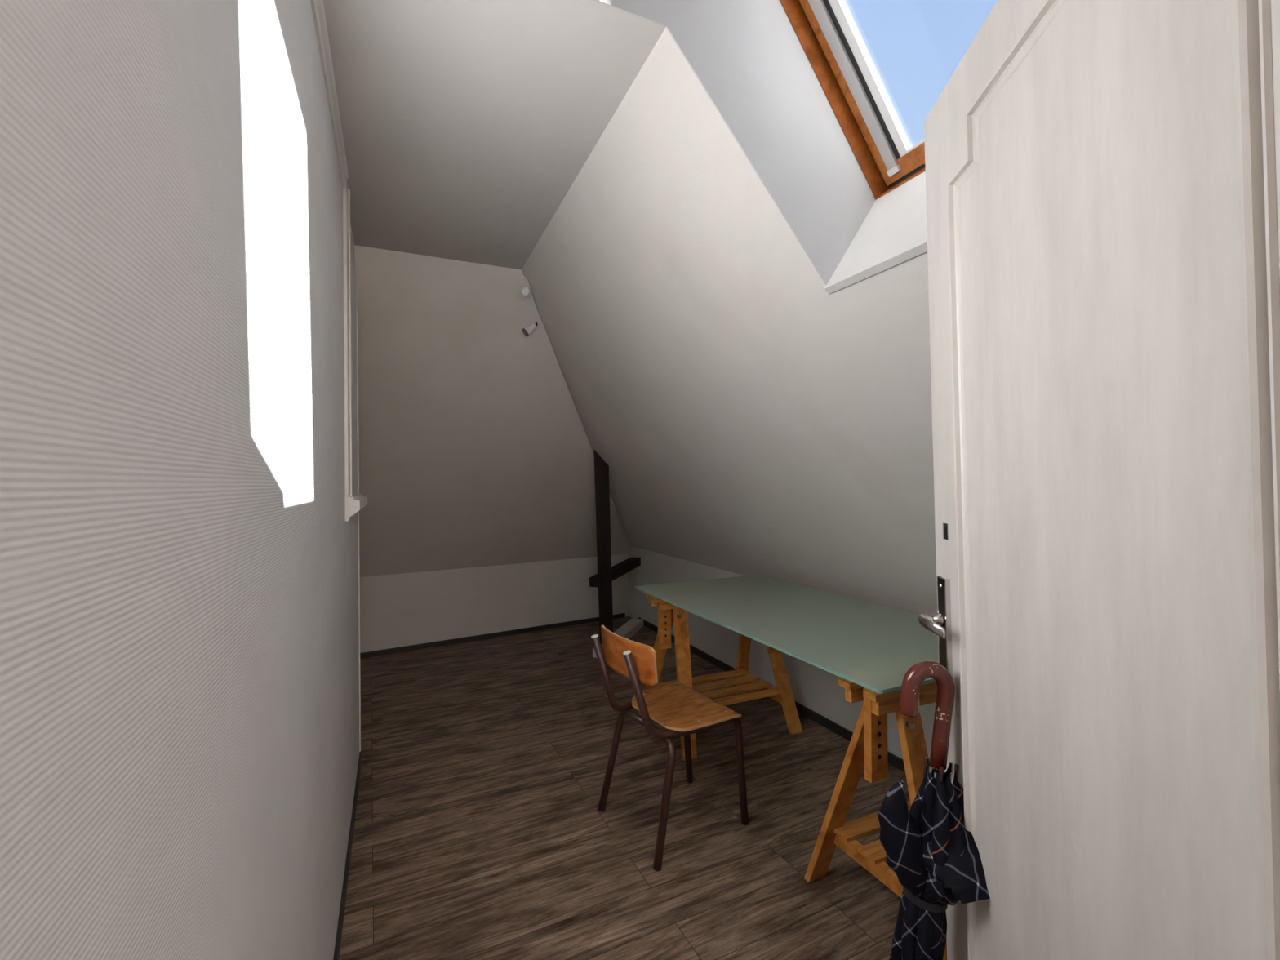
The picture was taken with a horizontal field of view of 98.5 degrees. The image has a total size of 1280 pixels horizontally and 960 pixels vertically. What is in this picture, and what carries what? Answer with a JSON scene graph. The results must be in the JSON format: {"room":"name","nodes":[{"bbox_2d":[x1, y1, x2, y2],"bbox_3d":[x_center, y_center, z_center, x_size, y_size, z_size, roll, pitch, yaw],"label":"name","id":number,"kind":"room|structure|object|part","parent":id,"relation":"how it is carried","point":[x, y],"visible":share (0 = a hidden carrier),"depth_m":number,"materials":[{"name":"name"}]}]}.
{"room":"home office","nodes":[
{"label":"home office","id":0,"kind":"room"},
{"bbox_2d":[0,0,359,959],"bbox_3d":[-0.320,0.114,0.185,0.140,2.280,5.000,0,0,-24],"label":"wall","id":1,"kind":"structure","parent":0,"point":[180,747],"depth_m":0.40,"materials":[{"name":"paint"}]},
{"bbox_2d":[310,0,348,186],"bbox_3d":[-0.566,-0.999,0.910,0.018,0.045,2.010,0,0,-24],"label":"trim","id":2,"kind":"structure","parent":1,"relation":"attached to","point":[317,6],"depth_m":1.37,"materials":[{"name":"paint"}]},
{"bbox_2d":[333,751,361,959],"bbox_3d":[-0.671,1.238,1.169,0.008,0.045,2.900,0,0,-24],"label":"baseboard","id":3,"kind":"structure","parent":1,"relation":"attached to","point":[338,940],"depth_m":1.73,"materials":[{"name":"grey wood"}]},
{"bbox_2d":[342,179,352,497],"bbox_3d":[-0.997,-0.477,1.880,0.016,1.075,0.100,0,0,-24],"label":"trim","id":4,"kind":"structure","parent":1,"relation":"attached to","point":[346,191],"depth_m":1.84,"materials":[{"name":"paint"}]},
{"bbox_2d":[344,493,367,521],"bbox_3d":[-1.081,0.097,2.112,0.044,0.084,0.600,0,0,-24],"label":"trim","id":5,"kind":"structure","parent":1,"relation":"attached to","point":[353,504],"depth_m":1.84,"materials":[{"name":"paint"}]},
{"bbox_2d":[356,284,360,751],"bbox_3d":[-1.277,0.130,2.495,0.012,2.280,0.012,0,0,-24],"label":"trim","id":6,"kind":"structure","parent":1,"relation":"attached to","point":[357,285],"depth_m":2.49,"materials":[{"name":"paint"}]},
{"bbox_2d":[354,244,628,577],"bbox_3d":[-1.302,-0.186,3.521,3.496,1.760,2.169,0,0,-24],"label":"wall","id":7,"kind":"structure","parent":0,"point":[475,451],"depth_m":3.30,"materials":[{"name":"beige paint"}]},
{"bbox_2d":[519,276,540,336],"bbox_3d":[-0.568,-0.868,2.775,0.088,0.250,0.280,-1,0,1],"label":"spotlight","id":8,"kind":"object","parent":7,"relation":"attached to","point":[526,291],"visible":1,"depth_m":2.80,"materials":[{"name":"white plastic"}]},
{"bbox_3d":[-0.549,-0.902,2.645,0.034,0.032,0.013,0,0,-5],"label":"bulb","id":9,"kind":"part","parent":8,"relation":"part of","materials":[{"name":"grey glass"}]},
{"bbox_2d":[323,0,665,270],"bbox_3d":[-1.002,-1.058,0.963,2.170,0.080,2.760,0,0,-24],"label":"ceiling","id":10,"kind":"structure","parent":0,"point":[467,125],"depth_m":1.51,"materials":[{"name":"paint"}]},
{"bbox_2d":[360,554,628,653],"bbox_3d":[-1.587,0.990,4.301,3.638,0.580,0.099,0,0,-31],"label":"wall","id":11,"kind":"structure","parent":0,"point":[406,609],"depth_m":4.42,"materials":[{"name":"paint"}]},
{"bbox_2d":[360,613,625,657],"bbox_3d":[-1.625,1.262,4.210,3.480,0.035,0.012,0,0,-31],"label":"baseboard","id":12,"kind":"structure","parent":11,"relation":"attached to","point":[395,650],"depth_m":4.41,"materials":[{"name":"grey wood"}]},
{"bbox_2d":[338,616,910,959],"bbox_3d":[-1.011,1.303,1.181,5.500,0.080,7.400,0,0,-24],"label":"floor","id":13,"kind":"structure","parent":0,"point":[480,832],"depth_m":2.01,"materials":[{"name":"brown wood"}]},
{"bbox_2d":[592,618,643,657],"bbox_3d":[-0.155,1.236,4.357,0.110,0.062,0.904,-1,0,17],"label":"beam","id":14,"kind":"structure","parent":13,"relation":"on","point":[630,628],"depth_m":4.51,"materials":[{"name":"paint"}]},
{"bbox_2d":[594,449,613,644],"bbox_3d":[-0.259,0.497,3.968,0.105,1.415,0.290,-1,0,3],"label":"timber post","id":15,"kind":"object","parent":14,"relation":"on","point":[602,519],"visible":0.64,"depth_m":3.93,"materials":[{"name":"black wood"}]},
{"bbox_2d":[589,557,640,587],"bbox_3d":[-0.177,0.715,4.348,0.090,0.088,0.932,-1,0,18],"label":"beam","id":16,"kind":"structure","parent":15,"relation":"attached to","point":[629,564],"depth_m":4.29,"materials":[{"name":"black wood"}]},
{"bbox_2d":[591,624,748,871],"bbox_3d":[0.096,0.897,2.030,0.489,0.716,0.407,0,0,-32],"label":"chair","id":17,"kind":"object","parent":13,"relation":"on","point":[677,707],"visible":1,"depth_m":1.98,"materials":[{"name":"brown wood"}]},
{"bbox_3d":[-0.053,1.063,2.080,0.213,0.389,0.085,-1,0,29],"label":"leg","id":18,"kind":"part","parent":17,"relation":"part of","materials":[{"name":"brown metal"}]},
{"bbox_3d":[-0.061,0.608,1.934,0.054,0.134,0.364,0,0,-32],"label":"backrest","id":19,"kind":"part","parent":17,"relation":"part of","materials":[{"name":"brown wood"}]},
{"bbox_3d":[0.074,0.719,2.018,0.441,0.312,0.348,0,0,-32],"label":"frame","id":20,"kind":"part","parent":17,"relation":"part of","materials":[{"name":"brown metal"}]},
{"bbox_3d":[0.077,1.061,1.872,0.085,0.389,0.213,0,0,-3],"label":"leg","id":21,"kind":"part","parent":17,"relation":"part of","materials":[{"name":"brown metal"}]},
{"bbox_3d":[0.143,0.843,2.060,0.302,0.026,0.380,0,0,-32],"label":"seat","id":22,"kind":"part","parent":17,"relation":"part of","materials":[{"name":"brown wood"}]},
{"bbox_3d":[0.170,1.048,2.267,0.114,0.412,0.032,0,0,-32],"label":"leg","id":23,"kind":"part","parent":17,"relation":"part of","materials":[{"name":"brown metal"}]},
{"bbox_3d":[0.342,1.045,1.992,0.114,0.412,0.032,0,0,-32],"label":"leg","id":24,"kind":"part","parent":17,"relation":"part of","materials":[{"name":"brown metal"}]},
{"bbox_2d":[638,593,802,760],"bbox_3d":[0.381,0.894,2.836,0.706,0.726,0.512,0,0,-24],"label":"trestle","id":25,"kind":"object","parent":13,"relation":"on","point":[668,614],"visible":0.46,"depth_m":2.77,"materials":[{"name":"orange wood"}]},
{"bbox_3d":[0.354,0.574,2.876,0.695,0.018,0.044,0,0,-24],"label":"rail","id":26,"kind":"part","parent":25,"relation":"part of","materials":[{"name":"orange wood"}]},
{"bbox_3d":[0.356,0.604,2.878,0.664,0.042,0.024,0,0,-24],"label":"rail","id":27,"kind":"part","parent":25,"relation":"part of","materials":[{"name":"orange wood"}]},
{"bbox_3d":[0.093,0.928,2.863,0.071,0.662,0.257,0,0,-42],"label":"leg","id":28,"kind":"part","parent":25,"relation":"part of","materials":[{"name":"orange wood"}]},
{"bbox_3d":[0.391,0.574,2.793,0.695,0.018,0.044,0,0,-24],"label":"rail","id":29,"kind":"part","parent":25,"relation":"part of","materials":[{"name":"orange wood"}]},
{"bbox_3d":[0.120,0.694,2.721,0.060,0.270,0.026,0,0,-24],"label":"height post","id":30,"kind":"part","parent":25,"relation":"part of","materials":[{"name":"orange wood"}]},
{"bbox_3d":[0.395,0.604,2.792,0.664,0.042,0.024,0,0,-24],"label":"rail","id":31,"kind":"part","parent":25,"relation":"part of","materials":[{"name":"orange wood"}]},
{"bbox_3d":[0.209,0.926,2.603,0.071,0.662,0.257,0,0,-6],"label":"leg","id":32,"kind":"part","parent":25,"relation":"part of","materials":[{"name":"orange wood"}]},
{"bbox_3d":[0.584,0.925,3.082,0.071,0.662,0.257,0,0,-6],"label":"leg","id":33,"kind":"part","parent":25,"relation":"part of","materials":[{"name":"orange wood"}]},
{"bbox_3d":[0.637,1.102,2.949,0.022,0.045,0.392,0,0,-24],"label":"shelf rail","id":34,"kind":"part","parent":25,"relation":"part of","materials":[{"name":"orange wood"}]},
{"bbox_3d":[0.700,0.923,2.822,0.071,0.662,0.257,0,0,-42],"label":"leg","id":35,"kind":"part","parent":25,"relation":"part of","materials":[{"name":"orange wood"}]},
{"bbox_2d":[804,678,946,959],"bbox_3d":[0.908,0.885,1.631,0.706,0.726,0.512,0,0,-24],"label":"trestle","id":36,"kind":"object","parent":13,"relation":"on","point":[868,746],"visible":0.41,"depth_m":1.54,"materials":[{"name":"orange wood"}]},
{"bbox_2d":[635,574,938,693],"bbox_3d":[0.623,0.522,2.191,0.752,0.009,1.510,0,0,-24],"label":"tabletop","id":37,"kind":"object","parent":36,"relation":"on","point":[873,646],"visible":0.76,"depth_m":1.98,"materials":[{"name":"green glass"}]},
{"bbox_3d":[0.620,0.919,1.658,0.071,0.662,0.257,0,0,-42],"label":"leg","id":38,"kind":"part","parent":36,"relation":"part of","materials":[{"name":"orange wood"}]},
{"bbox_3d":[0.881,0.565,1.671,0.695,0.018,0.044,0,0,-24],"label":"rail","id":39,"kind":"part","parent":36,"relation":"part of","materials":[{"name":"orange wood"}]},
{"bbox_3d":[0.883,0.595,1.674,0.664,0.042,0.024,0,0,-24],"label":"rail","id":40,"kind":"part","parent":36,"relation":"part of","materials":[{"name":"orange wood"}]},
{"bbox_3d":[0.686,1.097,1.530,0.022,0.045,0.392,0,0,-24],"label":"shelf rail","id":41,"kind":"part","parent":36,"relation":"part of","materials":[{"name":"orange wood"}]},
{"bbox_3d":[0.647,0.685,1.516,0.060,0.270,0.026,0,0,-24],"label":"height post","id":42,"kind":"part","parent":36,"relation":"part of","materials":[{"name":"orange wood"}]},
{"bbox_3d":[0.918,0.565,1.589,0.695,0.018,0.044,0,0,-24],"label":"rail","id":43,"kind":"part","parent":36,"relation":"part of","materials":[{"name":"orange wood"}]},
{"bbox_3d":[0.922,0.595,1.588,0.664,0.042,0.024,0,0,-24],"label":"rail","id":44,"kind":"part","parent":36,"relation":"part of","materials":[{"name":"orange wood"}]},
{"bbox_3d":[0.737,0.917,1.398,0.071,0.662,0.257,0,0,-6],"label":"leg","id":45,"kind":"part","parent":36,"relation":"part of","materials":[{"name":"orange wood"}]},
{"bbox_2d":[877,660,990,959],"bbox_3d":[0.519,0.784,0.959,0.176,0.928,0.128,-1,0,34],"label":"umbrella","id":46,"kind":"object","parent":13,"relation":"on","point":[937,863],"visible":0.99,"depth_m":0.95,"materials":[{"name":"black fabric"}]},
{"bbox_3d":[0.508,0.415,0.978,0.096,0.189,0.033,-1,0,-1],"label":"handle","id":47,"kind":"part","parent":46,"relation":"part of","materials":[{"name":"red wood"}]},
{"bbox_2d":[521,26,937,614],"bbox_3d":[0.258,-0.208,2.663,1.506,1.770,4.849,0,0,-24],"label":"wall","id":48,"kind":"structure","parent":0,"point":[746,416],"depth_m":1.95,"materials":[{"name":"beige paint"}]},
{"bbox_2d":[823,170,927,293],"bbox_3d":[0.723,-0.627,1.127,0.201,0.279,0.760,0,0,-24],"label":"window sill","id":49,"kind":"structure","parent":48,"relation":"attached to","point":[894,231],"depth_m":1.34,"materials":[{"name":"paint"}]},
{"bbox_2d":[593,0,875,284],"bbox_3d":[0.228,-0.940,1.322,0.907,0.870,0.004,0,0,-24],"label":"wall","id":50,"kind":"structure","parent":0,"point":[749,59],"depth_m":1.37,"materials":[{"name":"paint"}]},
{"bbox_2d":[628,546,935,759],"bbox_3d":[0.924,0.922,2.963,0.100,0.660,4.869,0,0,-24],"label":"wall","id":51,"kind":"structure","parent":0,"point":[817,689],"depth_m":3.50,"materials":[{"name":"paint"}]},
{"bbox_2d":[638,617,905,772],"bbox_3d":[0.900,1.230,2.884,0.012,0.045,4.450,0,0,-24],"label":"baseboard","id":52,"kind":"structure","parent":51,"relation":"attached to","point":[892,759],"depth_m":2.87,"materials":[{"name":"grey wood"}]},
{"bbox_3d":[0.928,-0.057,0.388,2.588,2.600,0.150,0,0,-24],"label":"wall","id":53,"kind":"structure","parent":0,"visible":0},
{"bbox_2d":[917,0,1279,959],"bbox_3d":[0.528,0.272,0.677,0.105,1.928,0.764,-1,0,7],"label":"door","id":54,"kind":"structure","parent":53,"relation":"in","point":[1103,176],"depth_m":0.60,"materials":[{"name":"paint"}]},
{"bbox_3d":[0.532,0.258,0.984,0.042,0.023,0.099,-1,0,7],"label":"handle","id":55,"kind":"part","parent":54,"relation":"part of","materials":[{"name":"silver metal"}]},
{"bbox_3d":[0.562,0.296,1.018,0.012,0.228,0.032,-1,0,7],"label":"lock plate","id":56,"kind":"part","parent":54,"relation":"part of","materials":[{"name":"grey metal"}]},
{"bbox_3d":[0.179,-1.227,0.889,0.567,0.398,0.840,0,0,-24],"label":"wall","id":57,"kind":"structure","parent":0,"visible":0},
{"bbox_2d":[779,0,925,199],"bbox_3d":[0.639,-1.122,1.093,0.597,0.762,0.920,0,0,-24],"label":"window","id":58,"kind":"structure","parent":57,"relation":"in","point":[825,30],"depth_m":1.42,"materials":[{"name":"brown wood"}]},
{"bbox_3d":[0.498,-1.097,1.394,0.399,0.536,0.028,0,0,-24],"label":"blind rail","id":59,"kind":"part","parent":58,"relation":"part of","materials":[{"name":"grey metal"}]}
]}

